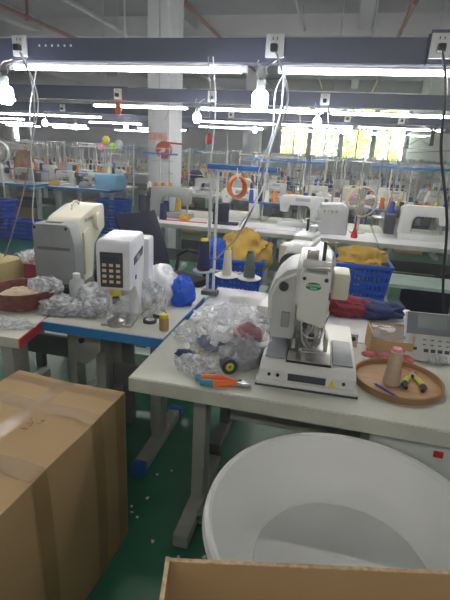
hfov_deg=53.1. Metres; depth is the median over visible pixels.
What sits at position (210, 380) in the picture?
pliers
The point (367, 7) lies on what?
trim
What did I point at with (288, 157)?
stand
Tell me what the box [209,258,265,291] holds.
plastic crate
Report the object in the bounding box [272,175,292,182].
sewing machine
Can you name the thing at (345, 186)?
sewing machine
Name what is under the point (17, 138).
stand
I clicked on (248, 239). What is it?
garment
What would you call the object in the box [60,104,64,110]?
wall socket
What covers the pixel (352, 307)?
garment
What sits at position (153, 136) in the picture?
wall sign
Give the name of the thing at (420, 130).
hanger
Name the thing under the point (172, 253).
table
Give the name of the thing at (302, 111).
lamp
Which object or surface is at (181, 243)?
table
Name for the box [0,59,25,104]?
light bulb
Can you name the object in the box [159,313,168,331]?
jar
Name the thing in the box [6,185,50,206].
table
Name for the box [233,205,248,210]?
cardboard box
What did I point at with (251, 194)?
thread cone
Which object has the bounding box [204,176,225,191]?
sewing machine
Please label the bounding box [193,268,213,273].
shelf
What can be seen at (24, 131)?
curtain
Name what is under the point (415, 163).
stand
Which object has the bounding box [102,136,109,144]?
balloon
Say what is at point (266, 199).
thread cone
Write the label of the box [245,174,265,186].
sewing machine
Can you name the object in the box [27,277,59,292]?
plastic bag
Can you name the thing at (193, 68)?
lamp
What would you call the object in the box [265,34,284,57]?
wall socket
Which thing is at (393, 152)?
tree
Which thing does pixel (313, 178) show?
machine
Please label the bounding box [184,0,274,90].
ceiling pipe
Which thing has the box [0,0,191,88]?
ceiling pipe
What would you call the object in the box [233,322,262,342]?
garment
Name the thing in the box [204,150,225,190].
stand
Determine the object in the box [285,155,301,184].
stand
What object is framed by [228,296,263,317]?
paper stack
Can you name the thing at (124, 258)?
machine
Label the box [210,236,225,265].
garment
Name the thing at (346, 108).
window
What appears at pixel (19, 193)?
cardboard box
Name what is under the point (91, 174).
sewing machine
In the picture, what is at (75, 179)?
sewing machine
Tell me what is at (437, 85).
wall
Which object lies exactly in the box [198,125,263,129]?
lamp
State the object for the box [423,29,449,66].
cable tray
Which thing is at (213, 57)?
cable
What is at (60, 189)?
table
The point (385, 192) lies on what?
sewing machine
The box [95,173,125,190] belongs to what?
plastic box
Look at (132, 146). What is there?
stand
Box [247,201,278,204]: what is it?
shelf
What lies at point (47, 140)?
stand
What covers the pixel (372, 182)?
machine
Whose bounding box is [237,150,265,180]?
stand
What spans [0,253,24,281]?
parcel
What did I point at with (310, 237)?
machine
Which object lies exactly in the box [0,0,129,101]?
cable tray
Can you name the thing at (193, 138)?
wall
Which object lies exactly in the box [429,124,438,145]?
scissors
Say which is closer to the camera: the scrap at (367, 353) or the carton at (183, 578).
the carton at (183, 578)
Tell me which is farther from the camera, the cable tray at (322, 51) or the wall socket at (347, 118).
the wall socket at (347, 118)
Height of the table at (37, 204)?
0.765 m
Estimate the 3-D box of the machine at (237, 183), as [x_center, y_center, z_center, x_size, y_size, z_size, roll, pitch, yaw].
[0.260,-2.049,7.901,0.460,0.453,0.260,9,19,18]
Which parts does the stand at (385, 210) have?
guide arm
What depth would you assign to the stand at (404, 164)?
7.43 m
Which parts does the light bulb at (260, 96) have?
globe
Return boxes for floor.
[0,187,449,599]
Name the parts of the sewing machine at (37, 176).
arm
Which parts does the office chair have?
backrest, seat, armrest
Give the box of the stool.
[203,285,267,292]
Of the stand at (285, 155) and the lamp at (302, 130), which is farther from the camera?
the stand at (285, 155)
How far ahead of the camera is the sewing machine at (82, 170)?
8.68 m
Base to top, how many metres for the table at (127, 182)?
0.765 m
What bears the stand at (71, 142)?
on the table at (66, 192)
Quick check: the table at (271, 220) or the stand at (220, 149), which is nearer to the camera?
the table at (271, 220)
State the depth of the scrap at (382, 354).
1.84 m
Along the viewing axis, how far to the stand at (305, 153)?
7.81 m
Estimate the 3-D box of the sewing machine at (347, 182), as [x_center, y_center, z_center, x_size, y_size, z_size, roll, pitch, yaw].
[2.586,-2.510,9.926,0.496,0.272,0.144,7,19,12]
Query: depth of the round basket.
2.15 m
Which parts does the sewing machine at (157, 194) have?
arm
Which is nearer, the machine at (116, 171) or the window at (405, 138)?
the machine at (116, 171)
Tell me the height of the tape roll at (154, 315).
0.015 m
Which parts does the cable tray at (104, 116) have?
suspension rod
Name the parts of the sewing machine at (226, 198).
arm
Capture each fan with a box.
[0,141,9,227]
[346,186,377,233]
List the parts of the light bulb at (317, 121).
globe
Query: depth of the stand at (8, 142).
8.62 m
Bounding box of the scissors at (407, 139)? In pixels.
[405,131,412,147]
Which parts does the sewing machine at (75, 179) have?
arm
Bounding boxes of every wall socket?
[12,35,27,56]
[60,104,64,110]
[114,88,121,98]
[208,91,216,101]
[228,111,233,117]
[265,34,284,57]
[320,93,329,104]
[344,115,350,121]
[398,117,405,123]
[428,33,449,58]
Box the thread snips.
[401,371,427,392]
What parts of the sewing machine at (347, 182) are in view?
arm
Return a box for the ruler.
[164,219,206,223]
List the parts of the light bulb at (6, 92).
globe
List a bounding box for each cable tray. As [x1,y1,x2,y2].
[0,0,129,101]
[0,0,427,66]
[0,0,449,126]
[0,1,449,133]
[0,70,199,127]
[0,74,188,130]
[128,0,449,110]
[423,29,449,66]
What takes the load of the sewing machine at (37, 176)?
on the table at (37, 204)
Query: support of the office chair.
on the floor
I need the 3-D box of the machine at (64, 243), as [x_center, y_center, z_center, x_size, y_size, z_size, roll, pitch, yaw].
[-0.853,-0.329,2.570,0.250,0.467,0.507,5,19,5]
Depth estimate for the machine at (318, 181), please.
8.12 m
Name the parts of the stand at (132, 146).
rod, rod, rod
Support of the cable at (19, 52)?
hanging from the wall socket at (19, 42)
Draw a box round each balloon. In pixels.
[98,143,105,151]
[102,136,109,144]
[109,143,116,150]
[115,140,122,147]
[204,133,212,144]
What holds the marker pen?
in the round tray at (413, 396)
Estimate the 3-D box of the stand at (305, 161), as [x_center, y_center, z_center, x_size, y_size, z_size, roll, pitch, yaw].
[0.879,-1.239,5.108,0.440,0.753,0.090,7,19,12]
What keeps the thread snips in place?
in the round tray at (413, 396)
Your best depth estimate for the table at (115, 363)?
2.32 m
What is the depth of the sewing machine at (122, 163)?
13.05 m
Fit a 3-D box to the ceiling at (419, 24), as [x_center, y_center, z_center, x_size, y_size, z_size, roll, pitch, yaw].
[-3.664,-5.504,9.142,16.650,0.340,0.300,7,19,12]
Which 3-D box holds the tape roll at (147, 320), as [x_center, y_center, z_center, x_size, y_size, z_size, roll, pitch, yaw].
[-0.349,0.095,2.095,0.064,0.015,0.064,7,19,12]
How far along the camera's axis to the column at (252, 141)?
12.05 m
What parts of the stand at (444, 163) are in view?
rod, rod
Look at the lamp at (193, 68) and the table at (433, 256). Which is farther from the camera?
the table at (433, 256)
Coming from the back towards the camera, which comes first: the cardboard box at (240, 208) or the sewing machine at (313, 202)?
the cardboard box at (240, 208)
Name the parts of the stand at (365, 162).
guide arm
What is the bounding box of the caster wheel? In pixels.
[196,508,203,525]
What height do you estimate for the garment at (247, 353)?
0.102 m
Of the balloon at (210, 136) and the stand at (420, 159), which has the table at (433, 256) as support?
the stand at (420, 159)
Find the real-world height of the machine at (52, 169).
0.453 m
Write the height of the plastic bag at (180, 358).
0.062 m
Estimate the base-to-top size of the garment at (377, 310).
0.082 m
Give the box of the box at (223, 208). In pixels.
[212,202,238,225]
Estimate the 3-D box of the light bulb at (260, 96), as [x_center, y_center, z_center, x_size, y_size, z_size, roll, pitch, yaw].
[0.174,-0.987,2.068,0.090,0.236,0.165,7,19,12]
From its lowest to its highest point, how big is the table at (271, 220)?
0.765 m
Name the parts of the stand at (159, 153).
guide arm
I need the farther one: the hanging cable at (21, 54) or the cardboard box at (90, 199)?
the cardboard box at (90, 199)
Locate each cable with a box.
[3,52,34,256]
[21,54,38,223]
[29,66,37,135]
[205,57,210,149]
[210,57,215,163]
[214,52,288,260]
[239,70,284,224]
[256,66,289,214]
[297,106,300,167]
[439,49,447,314]
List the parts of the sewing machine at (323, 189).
arm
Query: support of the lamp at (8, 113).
attached to the cable tray at (16, 106)
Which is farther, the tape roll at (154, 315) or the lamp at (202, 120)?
the lamp at (202, 120)
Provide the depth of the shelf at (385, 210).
4.99 m
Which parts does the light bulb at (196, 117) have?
globe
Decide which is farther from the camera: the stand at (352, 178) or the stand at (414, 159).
the stand at (352, 178)
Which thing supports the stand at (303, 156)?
on the table at (271, 220)
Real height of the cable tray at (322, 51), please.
1.900 m
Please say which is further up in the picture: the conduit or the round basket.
the conduit
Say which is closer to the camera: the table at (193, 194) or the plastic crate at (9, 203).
the plastic crate at (9, 203)
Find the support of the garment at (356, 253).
in the plastic crate at (368, 288)
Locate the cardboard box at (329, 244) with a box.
[328,243,340,246]
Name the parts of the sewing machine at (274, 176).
arm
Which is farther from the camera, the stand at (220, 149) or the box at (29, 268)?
the stand at (220, 149)
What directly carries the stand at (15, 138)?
on the table at (50, 201)
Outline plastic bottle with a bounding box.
[69,272,85,304]
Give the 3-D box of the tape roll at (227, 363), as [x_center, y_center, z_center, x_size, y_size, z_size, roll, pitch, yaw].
[0.013,0.238,1.655,0.060,0.060,0.042,-2,19,-15]
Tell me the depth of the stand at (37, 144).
8.45 m
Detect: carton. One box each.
[159,556,449,599]
[365,321,414,354]
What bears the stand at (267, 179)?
on the table at (181, 243)
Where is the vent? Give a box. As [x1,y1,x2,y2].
[280,311,289,327]
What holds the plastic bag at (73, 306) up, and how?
on the table at (115, 363)
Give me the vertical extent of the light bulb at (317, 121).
0.236 m
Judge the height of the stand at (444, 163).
0.780 m
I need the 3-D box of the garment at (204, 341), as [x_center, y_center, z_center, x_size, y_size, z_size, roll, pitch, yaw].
[-0.038,0.176,1.850,0.131,0.050,0.153,-11,23,-35]
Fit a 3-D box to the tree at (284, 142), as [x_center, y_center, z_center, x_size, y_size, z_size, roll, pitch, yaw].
[2.814,-6.597,19.224,2.653,4.688,3.053,9,19,16]
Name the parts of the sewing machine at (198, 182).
arm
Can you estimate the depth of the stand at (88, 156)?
10.68 m
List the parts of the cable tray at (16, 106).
suspension rod, suspension rod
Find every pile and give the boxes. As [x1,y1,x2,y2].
[48,180,59,185]
[78,181,91,187]
[179,214,189,220]
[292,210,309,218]
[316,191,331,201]
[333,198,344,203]
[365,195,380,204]
[399,274,449,314]
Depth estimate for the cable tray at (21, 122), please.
12.96 m
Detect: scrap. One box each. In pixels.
[361,350,376,357]
[377,352,389,358]
[403,355,413,362]
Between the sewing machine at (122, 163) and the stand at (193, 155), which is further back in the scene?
the sewing machine at (122, 163)
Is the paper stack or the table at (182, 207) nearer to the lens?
the paper stack
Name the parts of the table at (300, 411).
underframe panel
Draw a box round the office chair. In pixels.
[114,210,205,287]
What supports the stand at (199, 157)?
on the table at (182, 207)
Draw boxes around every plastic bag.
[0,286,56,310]
[0,316,35,329]
[21,252,34,264]
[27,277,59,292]
[40,294,81,317]
[46,303,76,316]
[70,301,102,318]
[75,306,104,318]
[77,282,109,308]
[93,262,107,295]
[141,281,166,315]
[151,263,177,305]
[171,274,195,306]
[174,353,213,374]
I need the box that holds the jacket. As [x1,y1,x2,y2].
[14,147,34,179]
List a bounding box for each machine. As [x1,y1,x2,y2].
[0,163,9,180]
[9,165,14,178]
[14,167,41,183]
[32,199,103,293]
[38,157,58,181]
[56,170,82,186]
[61,156,76,175]
[75,169,94,184]
[77,163,86,169]
[85,157,102,176]
[88,172,107,187]
[96,230,152,327]
[100,158,113,172]
[115,162,129,171]
[115,169,127,185]
[136,163,147,173]
[138,186,193,218]
[182,175,187,187]
[187,170,204,189]
[189,178,215,194]
[194,169,207,176]
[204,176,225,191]
[222,164,234,184]
[222,187,271,218]
[232,176,253,188]
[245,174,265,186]
[252,218,335,324]
[253,180,261,189]
[255,241,357,399]
[265,182,292,199]
[269,181,295,195]
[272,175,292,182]
[277,194,327,227]
[299,169,320,185]
[300,185,327,201]
[305,188,351,235]
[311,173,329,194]
[333,179,350,191]
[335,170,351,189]
[335,188,364,205]
[344,185,369,198]
[366,176,382,194]
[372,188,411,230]
[378,188,406,203]
[382,190,412,205]
[382,204,449,242]
[395,177,408,192]
[409,184,427,196]
[411,181,424,194]
[416,180,433,200]
[417,183,449,206]
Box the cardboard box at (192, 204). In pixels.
[181,201,194,206]
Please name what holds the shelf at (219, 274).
attached to the rack at (205, 291)
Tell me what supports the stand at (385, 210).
on the table at (400, 265)
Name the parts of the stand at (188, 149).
rod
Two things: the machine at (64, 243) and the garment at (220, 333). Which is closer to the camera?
the garment at (220, 333)
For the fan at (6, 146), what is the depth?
7.96 m
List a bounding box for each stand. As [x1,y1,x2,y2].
[0,138,19,163]
[0,140,18,179]
[13,138,39,166]
[21,139,49,180]
[27,141,48,182]
[32,140,52,160]
[41,140,67,180]
[46,140,67,160]
[48,140,64,157]
[48,142,66,169]
[69,142,83,166]
[69,145,89,175]
[75,142,97,162]
[80,142,107,180]
[86,144,102,172]
[87,143,109,164]
[91,142,109,160]
[92,142,122,173]
[99,145,121,173]
[108,143,136,185]
[121,147,136,174]
[123,147,136,170]
[129,144,172,208]
[138,145,147,170]
[143,148,177,193]
[181,147,192,181]
[181,150,192,179]
[182,148,201,170]
[184,147,230,189]
[192,148,215,169]
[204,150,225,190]
[217,151,234,179]
[218,149,242,171]
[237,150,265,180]
[240,153,262,184]
[247,154,285,221]
[264,152,312,217]
[266,153,297,193]
[270,152,301,191]
[271,152,294,182]
[276,155,300,186]
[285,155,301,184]
[286,156,325,219]
[295,153,350,219]
[299,154,325,186]
[301,154,325,186]
[303,153,335,193]
[313,157,339,189]
[328,155,356,184]
[332,155,382,225]
[338,155,373,191]
[338,157,357,182]
[352,158,378,191]
[354,156,410,223]
[356,157,383,180]
[369,160,414,229]
[382,158,413,186]
[387,161,407,191]
[388,159,411,181]
[390,161,436,218]
[391,158,449,230]
[391,160,418,194]
[408,159,447,188]
[413,159,449,199]
[413,160,449,205]
[415,163,435,184]
[425,162,449,195]
[431,163,449,233]
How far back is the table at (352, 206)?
7.60 m
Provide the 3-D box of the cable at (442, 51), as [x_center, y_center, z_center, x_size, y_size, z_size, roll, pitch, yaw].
[0.978,-0.399,1.998,0.278,1.269,0.010,7,19,12]
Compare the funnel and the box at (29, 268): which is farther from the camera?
the funnel
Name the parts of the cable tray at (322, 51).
suspension rod, suspension rod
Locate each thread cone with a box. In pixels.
[159,203,166,219]
[163,201,168,211]
[175,198,180,210]
[197,238,209,270]
[222,247,231,275]
[243,250,254,277]
[248,189,253,200]
[264,190,268,201]
[272,191,276,202]
[378,198,384,209]
[383,346,402,386]
[387,198,393,209]
[388,201,394,212]
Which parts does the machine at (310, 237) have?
motor, arm, thread post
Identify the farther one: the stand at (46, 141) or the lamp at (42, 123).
the lamp at (42, 123)
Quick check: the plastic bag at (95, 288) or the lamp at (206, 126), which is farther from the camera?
the lamp at (206, 126)
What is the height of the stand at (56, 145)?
0.753 m
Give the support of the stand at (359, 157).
on the table
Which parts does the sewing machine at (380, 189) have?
arm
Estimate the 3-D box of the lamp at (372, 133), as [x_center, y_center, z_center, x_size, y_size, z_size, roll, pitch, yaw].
[2.812,-2.745,7.454,1.004,0.036,0.026,7,19,12]
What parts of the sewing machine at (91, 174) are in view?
arm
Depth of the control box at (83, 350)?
2.27 m
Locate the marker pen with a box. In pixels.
[373,382,398,396]
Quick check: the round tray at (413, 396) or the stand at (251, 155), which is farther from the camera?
the stand at (251, 155)
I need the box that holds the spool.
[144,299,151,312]
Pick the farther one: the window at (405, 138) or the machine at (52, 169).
the window at (405, 138)
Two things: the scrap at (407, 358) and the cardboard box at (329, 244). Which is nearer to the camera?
the scrap at (407, 358)
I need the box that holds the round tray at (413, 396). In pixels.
[355,358,444,405]
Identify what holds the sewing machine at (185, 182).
on the table at (182, 207)
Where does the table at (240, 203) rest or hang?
on the floor
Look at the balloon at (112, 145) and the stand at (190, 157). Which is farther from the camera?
the stand at (190, 157)
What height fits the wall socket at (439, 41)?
0.100 m
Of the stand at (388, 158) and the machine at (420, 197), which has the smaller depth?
the machine at (420, 197)
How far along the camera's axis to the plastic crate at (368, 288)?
3.26 m
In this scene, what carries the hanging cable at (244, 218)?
hanging from the cable tray at (322, 51)
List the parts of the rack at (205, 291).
shelf arm, air hose coil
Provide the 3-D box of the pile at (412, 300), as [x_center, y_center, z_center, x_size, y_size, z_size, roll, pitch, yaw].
[2.177,-0.050,4.613,0.715,0.494,0.366,7,19,12]
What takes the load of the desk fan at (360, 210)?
on the table at (366, 239)
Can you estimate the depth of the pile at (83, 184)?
8.01 m
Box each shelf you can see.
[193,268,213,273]
[215,272,238,278]
[237,274,260,281]
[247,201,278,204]
[369,208,394,212]
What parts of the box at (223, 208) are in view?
casing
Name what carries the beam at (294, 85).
attached to the wall at (437, 85)
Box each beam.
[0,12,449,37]
[0,63,442,78]
[0,74,422,94]
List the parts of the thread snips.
handle, handle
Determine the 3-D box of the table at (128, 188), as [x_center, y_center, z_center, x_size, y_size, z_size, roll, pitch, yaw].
[-2.420,-1.882,8.903,1.255,0.765,0.600,7,19,12]
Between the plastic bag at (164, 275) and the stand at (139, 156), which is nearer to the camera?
the plastic bag at (164, 275)
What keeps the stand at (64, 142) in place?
on the table at (50, 201)
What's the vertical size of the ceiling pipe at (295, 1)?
0.280 m
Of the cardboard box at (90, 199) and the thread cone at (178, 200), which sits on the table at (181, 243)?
the thread cone at (178, 200)
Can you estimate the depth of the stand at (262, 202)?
5.09 m
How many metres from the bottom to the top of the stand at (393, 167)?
0.753 m
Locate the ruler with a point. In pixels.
(164, 219)
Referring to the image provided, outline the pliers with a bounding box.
[196,373,250,386]
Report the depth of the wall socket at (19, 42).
2.38 m
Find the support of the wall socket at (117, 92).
attached to the cable tray at (66, 92)
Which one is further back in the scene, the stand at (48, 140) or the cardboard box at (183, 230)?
the stand at (48, 140)
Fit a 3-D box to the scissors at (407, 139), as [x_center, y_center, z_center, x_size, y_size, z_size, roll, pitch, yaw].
[2.881,-2.528,7.095,0.120,0.270,0.016,7,19,12]
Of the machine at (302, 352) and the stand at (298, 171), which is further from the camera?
the stand at (298, 171)
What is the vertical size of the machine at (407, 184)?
0.453 m
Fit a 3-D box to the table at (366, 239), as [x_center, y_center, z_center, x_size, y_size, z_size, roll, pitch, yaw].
[0.929,-0.352,4.861,1.225,0.765,0.605,7,19,12]
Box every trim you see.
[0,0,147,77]
[47,73,85,82]
[184,6,245,77]
[350,0,375,88]
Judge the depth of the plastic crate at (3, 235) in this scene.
7.24 m
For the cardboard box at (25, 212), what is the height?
0.342 m
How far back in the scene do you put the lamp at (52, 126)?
13.20 m
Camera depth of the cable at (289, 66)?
2.14 m
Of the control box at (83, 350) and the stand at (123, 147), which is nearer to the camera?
the control box at (83, 350)
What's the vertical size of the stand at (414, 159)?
0.780 m
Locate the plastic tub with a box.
[202,433,449,570]
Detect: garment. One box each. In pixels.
[174,349,195,358]
[194,334,225,351]
[208,324,234,346]
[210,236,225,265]
[218,337,264,370]
[222,227,273,272]
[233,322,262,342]
[328,293,370,317]
[336,244,388,276]
[357,296,405,320]
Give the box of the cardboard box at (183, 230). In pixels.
[182,229,202,233]
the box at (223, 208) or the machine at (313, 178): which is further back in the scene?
the machine at (313, 178)
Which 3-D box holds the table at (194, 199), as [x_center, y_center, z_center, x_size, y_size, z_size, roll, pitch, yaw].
[-0.946,-2.481,10.921,1.305,0.765,0.605,7,19,12]
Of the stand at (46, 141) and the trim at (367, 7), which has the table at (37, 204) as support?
the stand at (46, 141)
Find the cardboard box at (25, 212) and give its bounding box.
[15,207,37,221]
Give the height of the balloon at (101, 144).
0.163 m
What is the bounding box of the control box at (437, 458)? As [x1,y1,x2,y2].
[360,432,449,480]
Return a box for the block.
[351,330,358,346]
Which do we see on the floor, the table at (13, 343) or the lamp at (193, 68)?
the table at (13, 343)
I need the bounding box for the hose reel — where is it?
[156,141,182,158]
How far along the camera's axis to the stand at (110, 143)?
8.79 m
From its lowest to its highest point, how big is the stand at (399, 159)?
0.780 m
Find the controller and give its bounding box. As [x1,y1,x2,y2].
[403,311,449,363]
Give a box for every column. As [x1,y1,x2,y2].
[148,0,183,248]
[241,65,266,179]
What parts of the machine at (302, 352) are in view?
needle plate, clamp arm, arm, thread post, motor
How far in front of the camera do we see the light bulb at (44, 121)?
6.96 m
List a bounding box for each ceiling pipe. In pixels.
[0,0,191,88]
[62,0,222,88]
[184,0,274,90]
[294,0,322,88]
[371,0,418,93]
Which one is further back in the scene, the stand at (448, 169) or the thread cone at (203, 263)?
the stand at (448, 169)
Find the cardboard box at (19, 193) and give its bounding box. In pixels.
[17,191,41,196]
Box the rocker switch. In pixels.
[433,450,443,458]
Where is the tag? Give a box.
[115,103,120,113]
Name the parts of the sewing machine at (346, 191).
arm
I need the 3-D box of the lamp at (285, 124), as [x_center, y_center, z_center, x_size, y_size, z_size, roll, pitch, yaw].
[1.252,-2.401,6.185,1.004,0.036,0.026,7,19,12]
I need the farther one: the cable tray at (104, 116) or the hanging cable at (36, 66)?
the cable tray at (104, 116)
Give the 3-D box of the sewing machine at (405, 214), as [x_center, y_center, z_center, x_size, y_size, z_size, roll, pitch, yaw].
[1.952,-0.793,4.594,0.620,0.340,0.180,7,19,12]
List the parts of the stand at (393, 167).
guide arm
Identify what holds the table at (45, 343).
on the floor
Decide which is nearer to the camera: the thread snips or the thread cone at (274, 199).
the thread snips
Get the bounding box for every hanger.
[402,130,433,149]
[408,126,437,136]
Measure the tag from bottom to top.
0.117 m
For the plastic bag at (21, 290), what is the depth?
2.22 m
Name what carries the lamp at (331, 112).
attached to the cable tray at (230, 97)
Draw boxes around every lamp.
[0,112,45,115]
[0,117,25,119]
[0,121,34,123]
[5,124,40,126]
[9,62,247,73]
[42,123,86,125]
[46,114,101,117]
[52,126,89,128]
[88,121,141,124]
[92,103,188,109]
[114,129,147,131]
[137,127,186,130]
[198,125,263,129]
[200,106,323,113]
[201,119,276,124]
[278,65,449,75]
[280,128,351,133]
[282,123,353,127]
[328,110,449,118]
[357,125,444,131]
[363,132,426,136]
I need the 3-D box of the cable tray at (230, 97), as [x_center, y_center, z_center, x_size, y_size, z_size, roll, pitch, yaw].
[1.047,-2.687,3.896,4.090,1.880,0.080,7,19,12]
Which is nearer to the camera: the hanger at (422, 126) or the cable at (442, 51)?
the cable at (442, 51)
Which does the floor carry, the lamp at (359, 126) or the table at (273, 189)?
the table at (273, 189)
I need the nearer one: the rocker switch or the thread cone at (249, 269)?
the rocker switch
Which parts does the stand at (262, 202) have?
guide arm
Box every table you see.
[0,180,48,219]
[0,310,50,378]
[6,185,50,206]
[10,179,69,209]
[19,277,96,386]
[42,291,204,478]
[45,185,124,231]
[55,176,103,207]
[77,185,137,208]
[115,172,147,197]
[122,182,146,196]
[128,319,449,548]
[157,217,255,261]
[173,209,268,272]
[181,184,208,207]
[181,192,223,211]
[188,287,409,453]
[192,193,220,238]
[215,185,261,207]
[219,196,288,243]
[234,200,292,217]
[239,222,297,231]
[254,228,376,292]
[263,217,372,286]
[269,188,309,210]
[300,205,369,223]
[303,206,361,223]
[328,192,381,215]
[371,225,449,286]
[373,204,432,252]
[374,205,440,259]
[374,233,449,279]
[386,196,419,224]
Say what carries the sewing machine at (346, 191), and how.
on the table at (352, 206)
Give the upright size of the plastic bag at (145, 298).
0.176 m
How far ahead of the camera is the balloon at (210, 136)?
10.50 m
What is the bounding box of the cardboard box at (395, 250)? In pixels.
[394,249,421,254]
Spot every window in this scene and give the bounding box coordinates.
[279,106,311,156]
[309,107,343,159]
[340,108,376,160]
[372,109,410,162]
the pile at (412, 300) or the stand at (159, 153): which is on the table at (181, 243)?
the stand at (159, 153)
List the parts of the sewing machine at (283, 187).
arm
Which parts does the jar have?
lid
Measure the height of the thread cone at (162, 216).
0.179 m
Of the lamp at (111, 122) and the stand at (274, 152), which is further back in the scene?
the stand at (274, 152)
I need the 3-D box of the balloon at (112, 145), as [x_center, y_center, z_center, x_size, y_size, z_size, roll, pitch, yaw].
[-2.025,-2.757,8.137,0.130,0.163,0.130,7,19,12]
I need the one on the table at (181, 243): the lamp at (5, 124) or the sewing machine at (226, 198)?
the sewing machine at (226, 198)
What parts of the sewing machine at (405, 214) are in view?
arm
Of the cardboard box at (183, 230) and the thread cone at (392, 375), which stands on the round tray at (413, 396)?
the thread cone at (392, 375)
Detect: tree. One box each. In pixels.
[281,107,322,154]
[320,109,367,157]
[342,110,404,159]
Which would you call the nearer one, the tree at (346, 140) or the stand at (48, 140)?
the stand at (48, 140)
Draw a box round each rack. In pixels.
[193,151,277,295]
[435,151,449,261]
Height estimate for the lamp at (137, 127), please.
0.036 m
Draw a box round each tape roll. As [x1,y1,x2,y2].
[143,317,156,324]
[153,311,166,318]
[219,355,237,374]
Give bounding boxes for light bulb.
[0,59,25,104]
[42,111,49,125]
[193,99,204,122]
[252,60,276,111]
[313,102,320,127]
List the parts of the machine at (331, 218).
cloth plate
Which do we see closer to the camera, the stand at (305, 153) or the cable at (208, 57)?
the cable at (208, 57)
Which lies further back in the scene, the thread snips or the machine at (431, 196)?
the machine at (431, 196)
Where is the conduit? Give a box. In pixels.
[408,150,449,152]
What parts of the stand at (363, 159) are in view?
rod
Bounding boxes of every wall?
[0,98,413,197]
[404,71,449,231]
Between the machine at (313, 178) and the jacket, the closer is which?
the jacket
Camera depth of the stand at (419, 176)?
5.11 m
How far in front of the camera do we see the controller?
1.83 m
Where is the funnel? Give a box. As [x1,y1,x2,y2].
[351,216,357,237]
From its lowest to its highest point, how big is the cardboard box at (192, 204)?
0.342 m
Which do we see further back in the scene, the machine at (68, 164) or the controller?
the machine at (68, 164)
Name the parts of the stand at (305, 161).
guide arm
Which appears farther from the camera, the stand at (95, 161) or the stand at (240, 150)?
the stand at (240, 150)
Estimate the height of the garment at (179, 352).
0.024 m
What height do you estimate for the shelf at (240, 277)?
0.006 m
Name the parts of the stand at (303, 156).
rod, rod, rod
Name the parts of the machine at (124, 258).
plate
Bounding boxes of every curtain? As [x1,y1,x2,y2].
[1,123,14,155]
[16,98,32,154]
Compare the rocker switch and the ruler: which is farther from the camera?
the ruler
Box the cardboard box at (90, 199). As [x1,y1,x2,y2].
[74,196,97,201]
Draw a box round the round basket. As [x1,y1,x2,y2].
[0,278,54,311]
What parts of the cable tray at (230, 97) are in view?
suspension rod, suspension rod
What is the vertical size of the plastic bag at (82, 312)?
0.041 m
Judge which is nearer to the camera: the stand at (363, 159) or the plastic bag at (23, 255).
the plastic bag at (23, 255)
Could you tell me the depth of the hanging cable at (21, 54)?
2.26 m
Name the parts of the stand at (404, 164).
guide arm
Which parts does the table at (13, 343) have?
leg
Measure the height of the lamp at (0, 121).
0.036 m
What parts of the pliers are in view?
handle, handle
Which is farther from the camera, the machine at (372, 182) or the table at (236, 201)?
the machine at (372, 182)
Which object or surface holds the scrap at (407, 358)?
on the table at (300, 411)
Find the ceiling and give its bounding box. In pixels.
[1,0,449,81]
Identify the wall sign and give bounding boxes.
[148,132,166,141]
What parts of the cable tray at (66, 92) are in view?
suspension rod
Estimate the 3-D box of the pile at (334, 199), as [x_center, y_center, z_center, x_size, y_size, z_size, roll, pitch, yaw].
[1.900,-1.664,7.558,0.240,0.106,0.204,7,19,12]
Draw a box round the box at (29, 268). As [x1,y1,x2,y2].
[23,258,35,277]
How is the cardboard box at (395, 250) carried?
on the floor
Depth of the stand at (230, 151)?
8.69 m
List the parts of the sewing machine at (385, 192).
arm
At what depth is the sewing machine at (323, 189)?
7.60 m
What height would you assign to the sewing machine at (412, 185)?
0.272 m
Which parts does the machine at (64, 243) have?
bed plate, handle, panel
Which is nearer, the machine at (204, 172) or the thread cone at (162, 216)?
the thread cone at (162, 216)
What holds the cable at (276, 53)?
hanging from the cable tray at (322, 51)
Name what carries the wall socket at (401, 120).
attached to the cable tray at (16, 106)
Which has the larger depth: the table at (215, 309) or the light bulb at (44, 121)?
the light bulb at (44, 121)
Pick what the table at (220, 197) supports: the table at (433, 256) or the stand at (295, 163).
the stand at (295, 163)
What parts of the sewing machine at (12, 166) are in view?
arm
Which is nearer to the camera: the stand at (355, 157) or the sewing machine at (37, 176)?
the sewing machine at (37, 176)
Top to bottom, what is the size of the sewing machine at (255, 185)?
0.272 m
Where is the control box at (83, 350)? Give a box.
[68,334,113,362]
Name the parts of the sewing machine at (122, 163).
arm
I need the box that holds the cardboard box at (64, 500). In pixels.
[0,370,127,599]
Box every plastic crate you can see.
[0,198,18,219]
[0,218,19,238]
[7,217,44,240]
[96,197,132,216]
[100,216,117,233]
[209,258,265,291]
[335,253,394,300]

